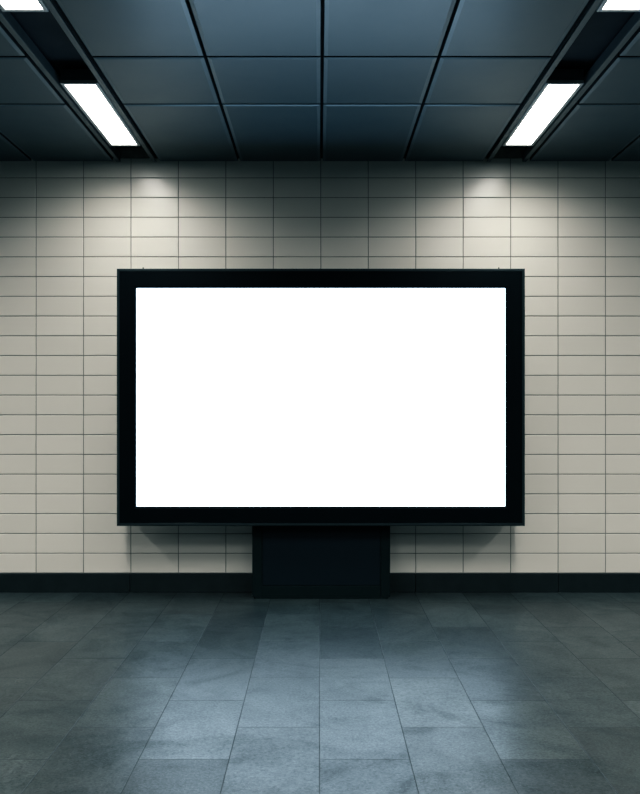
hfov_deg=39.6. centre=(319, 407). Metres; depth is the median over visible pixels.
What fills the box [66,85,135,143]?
diffuser
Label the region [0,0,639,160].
ceiling
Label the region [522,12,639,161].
trim
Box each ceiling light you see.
[0,0,48,11]
[60,69,139,145]
[503,69,583,145]
[597,0,639,11]
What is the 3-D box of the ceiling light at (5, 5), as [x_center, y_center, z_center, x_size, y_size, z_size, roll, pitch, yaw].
[-1.151,-1.587,2.975,0.180,0.070,1.016,0,0,0]
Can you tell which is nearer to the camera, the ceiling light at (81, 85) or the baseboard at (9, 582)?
the ceiling light at (81, 85)
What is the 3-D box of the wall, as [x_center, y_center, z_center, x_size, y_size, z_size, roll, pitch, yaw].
[0.008,-0.276,5.693,9.587,2.877,0.165,0,0,0]
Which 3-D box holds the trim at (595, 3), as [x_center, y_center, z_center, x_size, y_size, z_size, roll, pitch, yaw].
[1.065,-1.579,1.613,0.025,0.051,7.996,0,0,0]
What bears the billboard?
on the floor
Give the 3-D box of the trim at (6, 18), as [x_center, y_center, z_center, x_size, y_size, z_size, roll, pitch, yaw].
[-1.268,-1.579,1.613,0.025,0.051,7.996,0,0,0]
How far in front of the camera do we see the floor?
3.61 m
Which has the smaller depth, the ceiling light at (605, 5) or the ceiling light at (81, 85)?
the ceiling light at (605, 5)
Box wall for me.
[0,148,639,591]
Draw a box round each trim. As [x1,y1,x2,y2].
[0,9,119,161]
[43,0,155,161]
[486,0,601,161]
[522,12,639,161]
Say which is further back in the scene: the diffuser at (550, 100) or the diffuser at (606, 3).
the diffuser at (550, 100)
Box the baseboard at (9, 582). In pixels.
[0,573,639,591]
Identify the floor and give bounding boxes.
[0,592,639,793]
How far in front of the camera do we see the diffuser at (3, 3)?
3.42 m
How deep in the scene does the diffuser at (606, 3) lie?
3.42 m
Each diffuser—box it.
[0,0,41,7]
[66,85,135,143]
[507,85,577,143]
[603,0,639,7]
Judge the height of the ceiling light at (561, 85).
0.070 m
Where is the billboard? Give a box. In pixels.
[117,267,524,598]
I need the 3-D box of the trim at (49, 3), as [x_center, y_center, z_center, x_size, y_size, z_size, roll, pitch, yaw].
[-1.042,-1.579,1.613,0.025,0.051,7.996,0,0,0]
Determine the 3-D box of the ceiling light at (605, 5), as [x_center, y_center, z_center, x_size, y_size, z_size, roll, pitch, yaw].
[1.175,-1.587,2.975,0.180,0.070,1.016,0,0,0]

